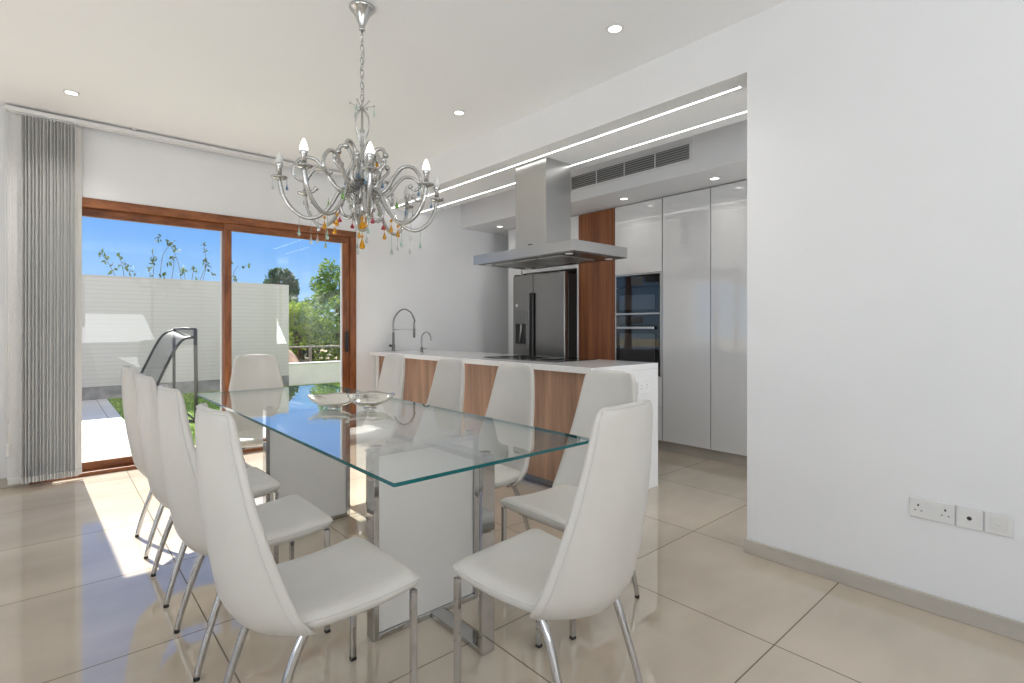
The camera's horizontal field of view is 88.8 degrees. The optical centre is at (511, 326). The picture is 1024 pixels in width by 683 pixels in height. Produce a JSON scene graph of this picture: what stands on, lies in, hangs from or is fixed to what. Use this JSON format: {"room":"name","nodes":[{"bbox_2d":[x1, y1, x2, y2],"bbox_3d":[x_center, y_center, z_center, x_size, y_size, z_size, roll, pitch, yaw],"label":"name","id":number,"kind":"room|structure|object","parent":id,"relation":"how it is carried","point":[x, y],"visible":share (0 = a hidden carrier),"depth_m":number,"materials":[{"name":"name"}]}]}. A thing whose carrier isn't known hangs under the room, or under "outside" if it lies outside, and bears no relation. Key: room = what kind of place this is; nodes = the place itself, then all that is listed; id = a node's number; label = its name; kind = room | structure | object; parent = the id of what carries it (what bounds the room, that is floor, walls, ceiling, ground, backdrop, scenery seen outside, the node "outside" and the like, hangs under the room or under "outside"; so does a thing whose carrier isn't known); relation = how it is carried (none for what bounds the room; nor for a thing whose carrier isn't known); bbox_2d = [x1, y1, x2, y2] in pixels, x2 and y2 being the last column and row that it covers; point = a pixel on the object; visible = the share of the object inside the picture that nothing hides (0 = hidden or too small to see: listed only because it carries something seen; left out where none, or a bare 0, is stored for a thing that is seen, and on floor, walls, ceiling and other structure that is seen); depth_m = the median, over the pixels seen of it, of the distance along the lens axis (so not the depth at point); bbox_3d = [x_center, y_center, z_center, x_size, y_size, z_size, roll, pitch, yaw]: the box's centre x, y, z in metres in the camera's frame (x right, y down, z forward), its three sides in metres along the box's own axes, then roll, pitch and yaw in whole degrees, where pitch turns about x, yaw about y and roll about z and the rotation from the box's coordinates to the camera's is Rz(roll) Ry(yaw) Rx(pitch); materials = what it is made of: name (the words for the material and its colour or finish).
{"room":"dining room","nodes":[
{"label":"dining room","id":0,"kind":"room"},
{"bbox_2d":[0,106,507,484],"bbox_3d":[-3.351,-0.223,4.432,9.650,2.845,0.220,0,0,-41],"label":"wall","id":1,"kind":"structure","parent":0,"point":[463,305],"depth_m":5.77,"materials":[{"name":"paint"}]},
{"bbox_2d":[0,478,24,488],"bbox_3d":[-4.169,1.164,3.553,6.860,0.072,0.013,0,0,-41],"label":"baseboard","id":2,"kind":"structure","parent":1,"relation":"attached to","point":[3,482],"depth_m":3.89,"materials":[{"name":"tile"}]},
{"bbox_2d":[29,197,355,483],"bbox_3d":[-2.737,0.079,4.903,2.635,2.243,0.168,0,0,-41],"label":"door","id":3,"kind":"structure","parent":1,"relation":"in","point":[91,207],"depth_m":4.92,"materials":[{"name":"brown wood"}]},
{"bbox_2d":[421,110,746,212],"bbox_3d":[0.374,-1.358,4.536,0.028,0.004,4.500,0,0,-41],"label":"led strip","id":4,"kind":"object","parent":1,"relation":"attached to","point":[745,111],"visible":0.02,"depth_m":3.93,"materials":[{"name":"white plastic"}]},
{"bbox_2d":[461,120,746,235],"bbox_3d":[1.878,-1.450,4.655,1.120,0.389,6.373,0,0,-41],"label":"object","id":5,"kind":"structure","parent":1,"relation":"attached to","point":[721,152],"depth_m":4.71,"materials":[{"name":"paint"}]},
{"bbox_2d":[571,140,693,191],"bbox_3d":[0.810,-1.440,5.011,0.008,0.172,2.015,0,0,-41],"label":"air vent","id":6,"kind":"object","parent":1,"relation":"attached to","point":[681,153],"visible":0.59,"depth_m":4.67,"materials":[{"name":"white plastic"}]},
{"bbox_2d":[0,0,787,178],"bbox_3d":[-0.370,-1.720,1.061,9.650,0.150,9.280,0,0,-41],"label":"ceiling","id":7,"kind":"structure","parent":0,"point":[254,77],"depth_m":3.23,"materials":[{"name":"paint"}]},
{"bbox_2d":[63,89,79,95],"bbox_3d":[-3.088,-1.642,3.663,0.096,0.006,0.096,0,0,-41],"label":"recessed light","id":8,"kind":"object","parent":7,"relation":"in","point":[70,92],"visible":1,"depth_m":3.66,"materials":[{"name":"white plastic"}]},
{"bbox_2d":[2,105,354,484],"bbox_3d":[-2.728,-0.239,4.746,2.720,2.809,0.134,0,0,-41],"label":"vertical blind","id":9,"kind":"object","parent":7,"relation":"hanging from","point":[44,421],"visible":0.99,"depth_m":3.97,"materials":[{"name":"white fabric"}]},
{"bbox_2d":[271,0,443,254],"bbox_3d":[-0.771,-1.016,2.688,0.810,1.258,0.808,0,0,-41],"label":"chandelier","id":10,"kind":"object","parent":7,"relation":"hanging from","point":[365,193],"visible":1,"depth_m":2.63,"materials":[{"name":"silver metal"}]},
{"bbox_2d":[453,110,464,114],"bbox_3d":[-0.405,-1.642,4.006,0.096,0.006,0.096,0,0,-41],"label":"recessed light","id":11,"kind":"object","parent":7,"relation":"in","point":[456,112],"visible":1,"depth_m":4.00,"materials":[{"name":"white plastic"}]},
{"bbox_2d":[606,23,623,33],"bbox_3d":[0.567,-1.642,2.877,0.096,0.006,0.096,0,0,-41],"label":"recessed light","id":12,"kind":"object","parent":7,"relation":"in","point":[614,28],"visible":1,"depth_m":2.87,"materials":[{"name":"white plastic"}]},
{"bbox_2d":[0,437,1023,682],"bbox_3d":[-0.321,1.260,1.004,9.650,0.120,9.130,0,0,-41],"label":"floor","id":13,"kind":"structure","parent":0,"point":[81,602],"depth_m":2.16,"materials":[{"name":"tile"}]},
{"bbox_2d":[121,366,244,558],"bbox_3d":[-1.879,0.705,2.978,0.556,0.991,0.457,0,0,-41],"label":"dining chair","id":14,"kind":"object","parent":13,"relation":"on","point":[128,374],"visible":0.38,"depth_m":2.74,"materials":[{"name":"white leather"}]},
{"bbox_2d":[136,373,280,607],"bbox_3d":[-1.461,0.705,2.506,0.556,0.991,0.457,0,0,-41],"label":"dining chair","id":15,"kind":"object","parent":13,"relation":"on","point":[262,484],"visible":0.47,"depth_m":2.28,"materials":[{"name":"white leather"}]},
{"bbox_2d":[157,384,332,681],"bbox_3d":[-1.051,0.705,2.041,0.556,0.991,0.457,0,0,-41],"label":"dining chair","id":16,"kind":"object","parent":13,"relation":"on","point":[289,518],"visible":0.7,"depth_m":1.82,"materials":[{"name":"white leather"}]},
{"bbox_2d":[226,354,283,448],"bbox_3d":[-1.812,0.705,3.763,0.457,0.991,0.556,0,0,-32],"label":"dining chair","id":17,"kind":"object","parent":13,"relation":"on","point":[255,371],"visible":0.35,"depth_m":3.92,"materials":[{"name":"white leather"}]},
{"bbox_2d":[195,403,419,682],"bbox_3d":[-0.623,0.705,1.565,0.556,0.991,0.457,0,0,-42],"label":"dining chair","id":18,"kind":"object","parent":13,"relation":"on","point":[350,577],"visible":1,"depth_m":1.36,"materials":[{"name":"white leather"}]},
{"bbox_2d":[350,354,404,447],"bbox_3d":[-1.077,0.705,3.853,0.556,0.991,0.457,0,0,-41],"label":"dining chair","id":19,"kind":"object","parent":13,"relation":"on","point":[379,424],"visible":0.66,"depth_m":3.97,"materials":[{"name":"white leather"}]},
{"bbox_2d":[197,384,589,656],"bbox_3d":[-0.902,0.825,2.815,0.894,0.750,2.708,0,0,-41],"label":"dining table","id":20,"kind":"object","parent":13,"relation":"on","point":[422,495],"visible":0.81,"depth_m":2.20,"materials":[{"name":"clear glass"}]},
{"bbox_2d":[308,391,394,408],"bbox_3d":[-0.897,0.407,2.901,0.487,0.086,0.172,0,0,-2],"label":"bowl","id":21,"kind":"object","parent":20,"relation":"on","point":[368,399],"visible":1,"depth_m":2.94,"materials":[{"name":"clear glass"}]},
{"bbox_2d":[364,358,464,518],"bbox_3d":[-0.580,0.705,3.291,0.556,0.991,0.457,0,0,-41],"label":"dining chair","id":22,"kind":"object","parent":13,"relation":"on","point":[448,384],"visible":0.36,"depth_m":3.47,"materials":[{"name":"white leather"}]},
{"bbox_2d":[478,363,534,530],"bbox_3d":[-0.156,0.705,2.812,0.556,0.991,0.457,0,0,-41],"label":"dining chair","id":23,"kind":"object","parent":13,"relation":"on","point":[512,399],"visible":0.46,"depth_m":2.95,"materials":[{"name":"white leather"}]},
{"bbox_2d":[369,349,657,488],"bbox_3d":[-0.243,0.735,4.884,0.775,0.930,3.190,0,0,-41],"label":"kitchen island","id":24,"kind":"object","parent":13,"relation":"on","point":[558,385],"visible":0.37,"depth_m":3.94,"materials":[{"name":"white stone"}]},
{"bbox_2d":[369,349,657,373],"bbox_3d":[-0.243,0.291,4.884,0.775,0.042,3.190,0,0,-41],"label":"island countertop","id":25,"kind":"structure","parent":24,"relation":"on","point":[582,367],"depth_m":4.09,"materials":[{"name":"white stone"}]},
{"bbox_2d":[389,308,415,350],"bbox_3d":[-1.235,0.030,5.886,0.298,0.480,0.053,0,0,3],"label":"tap","id":26,"kind":"object","parent":25,"relation":"on","point":[414,321],"visible":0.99,"depth_m":5.88,"materials":[{"name":"silver metal"}]},
{"bbox_2d":[391,332,395,350],"bbox_3d":[-1.338,0.165,5.891,0.054,0.210,0.054,0,0,-41],"label":"tap","id":27,"kind":"object","parent":26,"relation":"on","point":[393,334],"depth_m":5.88,"materials":[{"name":"silver metal"}]},
{"bbox_2d":[420,332,431,352],"bbox_3d":[-0.914,0.159,5.540,0.124,0.222,0.040,0,0,-8],"label":"tap","id":28,"kind":"object","parent":25,"relation":"on","point":[422,348],"visible":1,"depth_m":5.53,"materials":[{"name":"silver metal"}]},
{"bbox_2d":[485,355,596,361],"bbox_3d":[0.225,0.266,4.471,0.500,0.006,0.880,0,0,-41],"label":"induction hob","id":29,"kind":"object","parent":25,"relation":"in","point":[515,357],"visible":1,"depth_m":4.38,"materials":[{"name":"black glass"}]},
{"bbox_2d":[638,381,649,393],"bbox_3d":[0.962,0.440,3.812,0.146,0.084,0.010,0,0,-41],"label":"socket","id":30,"kind":"object","parent":24,"relation":"attached to","point":[643,387],"visible":1,"depth_m":3.81,"materials":[{"name":"white plastic"}]},
{"bbox_2d":[508,215,578,357],"bbox_3d":[0.577,-0.025,6.482,0.628,2.449,1.192,0,0,-41],"label":"surround","id":31,"kind":"object","parent":13,"relation":"on","point":[574,269],"visible":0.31,"depth_m":6.55,"materials":[{"name":"white paint"}]},
{"bbox_2d":[513,270,576,357],"bbox_3d":[0.565,0.285,6.281,0.792,1.830,0.852,0,0,-41],"label":"fridge","id":32,"kind":"object","parent":13,"relation":"on","point":[544,304],"visible":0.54,"depth_m":5.94,"materials":[{"name":"silver metal"}]},
{"bbox_2d":[453,399,652,682],"bbox_3d":[0.150,0.705,1.641,0.556,0.991,0.457,0,0,43],"label":"dining chair","id":33,"kind":"object","parent":13,"relation":"on","point":[580,574],"visible":1,"depth_m":1.43,"materials":[{"name":"white leather"}]},
{"bbox_2d":[500,370,639,639],"bbox_3d":[0.289,0.705,2.331,0.556,0.991,0.457,0,0,-41],"label":"dining chair","id":34,"kind":"object","parent":13,"relation":"on","point":[551,507],"visible":0.55,"depth_m":2.46,"materials":[{"name":"white leather"}]},
{"bbox_2d":[579,208,614,359],"bbox_3d":[1.140,-0.074,5.852,0.620,2.349,0.490,0,0,-41],"label":"panel","id":35,"kind":"object","parent":13,"relation":"on","point":[596,279],"visible":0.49,"depth_m":5.63,"materials":[{"name":"brown wood"}]},
{"bbox_2d":[615,198,662,440],"bbox_3d":[1.491,-0.074,5.452,0.623,2.349,0.558,0,0,-41],"label":"tall cabinet","id":36,"kind":"object","parent":13,"relation":"on","point":[638,226],"visible":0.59,"depth_m":5.21,"materials":[{"name":"grey"}]},
{"bbox_2d":[616,315,659,375],"bbox_3d":[1.405,0.178,5.379,0.490,0.593,0.516,0,0,-41],"label":"oven","id":37,"kind":"object","parent":36,"relation":"in","point":[637,336],"visible":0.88,"depth_m":5.23,"materials":[{"name":"black glass"}]},
{"bbox_2d":[616,273,659,314],"bbox_3d":[1.420,-0.322,5.392,0.449,0.393,0.516,0,0,-41],"label":"microwave oven","id":38,"kind":"object","parent":36,"relation":"in","point":[638,294],"visible":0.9,"depth_m":5.23,"materials":[{"name":"black glass"}]},
{"bbox_2d":[663,188,710,448],"bbox_3d":[1.843,-0.074,5.057,0.620,2.349,0.486,0,0,-41],"label":"tall cabinet","id":39,"kind":"object","parent":13,"relation":"on","point":[686,216],"visible":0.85,"depth_m":4.84,"materials":[{"name":"grey"}]},
{"bbox_2d":[658,440,746,466],"bbox_3d":[1.632,1.151,4.917,0.020,0.098,2.545,0,0,-41],"label":"baseboard","id":40,"kind":"structure","parent":13,"relation":"on","point":[730,458],"depth_m":4.76,"materials":[{"name":"tile"}]},
{"bbox_2d":[711,180,746,455],"bbox_3d":[2.169,-0.074,4.688,0.620,2.349,0.488,0,0,-41],"label":"tall cabinet","id":41,"kind":"object","parent":13,"relation":"on","point":[728,201],"visible":0.53,"depth_m":4.54,"materials":[{"name":"grey"}]},
{"bbox_2d":[473,157,626,269],"bbox_3d":[0.296,-0.949,4.386,0.655,0.821,1.180,0,0,-41],"label":"hood","id":42,"kind":"object","parent":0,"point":[543,185],"visible":1,"depth_m":4.26,"materials":[{"name":"silver metal"}]},
{"bbox_2d":[379,0,1023,622],"bbox_3d":[1.496,-0.223,2.678,0.220,2.845,8.830,0,0,-41],"label":"wall","id":43,"kind":"structure","parent":0,"point":[885,138],"depth_m":2.35,"materials":[{"name":"paint"}]},
{"bbox_2d":[391,86,740,208],"bbox_3d":[-0.048,-1.358,4.470,0.028,0.004,4.040,0,0,-41],"label":"led strip","id":44,"kind":"object","parent":43,"relation":"attached to","point":[737,87],"visible":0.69,"depth_m":3.69,"materials":[{"name":"white plastic"}]},
{"bbox_2d":[395,88,746,214],"bbox_3d":[0.674,-1.502,4.058,0.455,0.284,5.673,0,0,-41],"label":"trim","id":45,"kind":"structure","parent":43,"relation":"attached to","point":[734,102],"depth_m":3.81,"materials":[{"name":"paint"}]},
{"bbox_2d":[744,537,1023,641],"bbox_3d":[2.869,1.164,1.115,0.233,0.072,4.670,0,0,-41],"label":"baseboard","id":46,"kind":"structure","parent":43,"relation":"attached to","point":[1004,626],"depth_m":2.29,"materials":[{"name":"tile"}]},
{"bbox_2d":[910,496,954,524],"bbox_3d":[1.766,0.772,2.199,0.012,0.084,0.150,0,0,-41],"label":"double socket","id":47,"kind":"object","parent":43,"relation":"attached to","point":[932,510],"visible":1,"depth_m":2.19,"materials":[{"name":"white plastic"}]},
{"bbox_2d":[956,505,982,531],"bbox_3d":[1.846,0.772,2.109,0.010,0.084,0.083,0,0,-41],"label":"outlet","id":48,"kind":"object","parent":43,"relation":"attached to","point":[970,518],"visible":1,"depth_m":2.11,"materials":[{"name":"white plastic"}]},
{"bbox_2d":[985,511,1013,537],"bbox_3d":[1.903,0.772,2.043,0.012,0.084,0.084,0,0,-41],"label":"blank wall plate","id":49,"kind":"object","parent":43,"relation":"attached to","point":[995,523],"visible":1,"depth_m":2.04,"materials":[{"name":"white plastic"}]},
{"bbox_2d":[709,177,720,179],"bbox_3d":[1.709,-1.252,4.408,0.096,0.006,0.096,0,0,-41],"label":"recessed light","id":50,"kind":"object","parent":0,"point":[711,178],"visible":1,"depth_m":4.40,"materials":[{"name":"white plastic"}]},
{"label":"outside","id":51,"kind":"structure","parent":0,"visible":0},
{"bbox_2d":[291,345,337,361],"bbox_3d":[-24.187,1.400,42.453,100.000,0.200,84.350,0,0,-41],"label":"ground","id":52,"kind":"structure","parent":51,"point":[305,356],"depth_m":21.56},
{"bbox_2d":[98,249,135,275],"bbox_3d":[-7.068,-0.049,9.363,0.536,2.700,0.298,0,0,-41],"label":"climbing shrub","id":53,"kind":"object","parent":52,"relation":"on","point":[99,254],"visible":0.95,"depth_m":9.32,"materials":[{"name":"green plant"}]},
{"bbox_2d":[82,399,195,461],"bbox_3d":[-4.831,1.256,6.974,14.000,0.088,5.550,0,0,-41],"label":"patio","id":54,"kind":"structure","parent":52,"relation":"on","point":[104,434],"depth_m":6.00,"materials":[{"name":"tile"}]},
{"bbox_2d":[147,234,180,278],"bbox_3d":[-6.536,-0.220,9.846,0.553,3.041,0.288,0,0,-41],"label":"climbing shrub","id":55,"kind":"object","parent":52,"relation":"on","point":[167,241],"visible":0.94,"depth_m":9.85,"materials":[{"name":"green plant"}]},
{"bbox_2d":[180,242,215,279],"bbox_3d":[-6.131,-0.198,10.203,0.632,2.997,0.297,0,0,-41],"label":"climbing shrub","id":56,"kind":"object","parent":52,"relation":"on","point":[204,260],"visible":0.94,"depth_m":10.24,"materials":[{"name":"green plant"}]},
{"bbox_2d":[82,274,339,400],"bbox_3d":[-4.945,0.215,10.651,18.700,2.170,0.230,0,0,-41],"label":"wall","id":57,"kind":"structure","parent":52,"relation":"on","point":[123,317],"depth_m":9.50,"materials":[{"name":"white paint"}]},
{"bbox_2d":[107,383,339,442],"bbox_3d":[-2.105,1.261,9.718,8.280,0.078,5.050,0,0,-41],"label":"bed","id":58,"kind":"object","parent":52,"relation":"on","point":[186,395],"depth_m":8.29,"materials":[{"name":"soil"}]},
{"bbox_2d":[140,327,197,422],"bbox_3d":[-4.399,0.613,6.652,0.609,1.215,0.540,0,0,-41],"label":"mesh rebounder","id":59,"kind":"object","parent":58,"relation":"on","point":[172,356],"visible":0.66,"depth_m":6.65,"materials":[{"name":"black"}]},
{"bbox_2d":[108,381,339,444],"bbox_3d":[-3.199,1.200,8.731,5.338,0.047,5.026,0,0,-41],"label":"grass blades","id":60,"kind":"object","parent":58,"relation":"on","point":[118,403],"visible":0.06,"depth_m":8.30,"materials":[{"name":"plant"}]},
{"bbox_2d":[232,262,249,281],"bbox_3d":[-5.586,-0.030,10.684,0.406,2.662,0.286,0,0,-34],"label":"climbing shrub","id":61,"kind":"object","parent":52,"relation":"on","point":[243,267],"visible":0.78,"depth_m":10.66,"materials":[{"name":"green plant"}]},
{"bbox_2d":[263,267,299,345],"bbox_3d":[-11.528,-0.874,26.483,3.175,4.361,2.681,0,0,-7],"label":"tree","id":62,"kind":"object","parent":52,"relation":"on","point":[286,276],"visible":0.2,"depth_m":26.16,"materials":[{"name":"green plant"}]},
{"bbox_2d":[289,350,298,362],"bbox_3d":[-5.339,0.840,11.564,1.240,0.920,1.240,0,0,-41],"label":"oven","id":63,"kind":"object","parent":52,"relation":"on","point":[292,358],"visible":0.09,"depth_m":11.51,"materials":[{"name":"ceramic"}]},
{"bbox_2d":[289,300,334,360],"bbox_3d":[-7.492,0.176,17.711,2.800,2.268,2.197,0,0,-41],"label":"tree","id":64,"kind":"object","parent":52,"relation":"on","point":[294,338],"visible":0.35,"depth_m":17.73,"materials":[{"name":"green plant"}]},
{"bbox_2d":[289,295,334,359],"bbox_3d":[-8.281,0.097,21.287,3.384,2.875,3.328,0,0,-41],"label":"tree","id":65,"kind":"object","parent":52,"relation":"on","point":[302,352],"visible":0.09,"depth_m":20.90,"materials":[{"name":"green plant"}]},
{"bbox_2d":[289,345,339,361],"bbox_3d":[-2.825,0.880,15.122,8.060,0.840,0.060,0,0,-41],"label":"railing","id":66,"kind":"object","parent":52,"relation":"on","point":[310,347],"visible":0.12,"depth_m":13.13,"materials":[{"name":"grey metal"}]},
{"bbox_2d":[293,294,339,361],"bbox_3d":[-5.695,0.149,18.025,3.199,2.696,2.633,0,0,-41],"label":"tree","id":67,"kind":"object","parent":52,"relation":"on","point":[325,313],"visible":0.22,"depth_m":17.49,"materials":[{"name":"green plant"}]},
{"bbox_2d":[301,258,339,352],"bbox_3d":[-6.404,-0.637,19.785,2.192,3.885,2.672,0,0,37],"label":"tree","id":68,"kind":"object","parent":52,"relation":"on","point":[325,290],"visible":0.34,"depth_m":19.21,"materials":[{"name":"green plant"}]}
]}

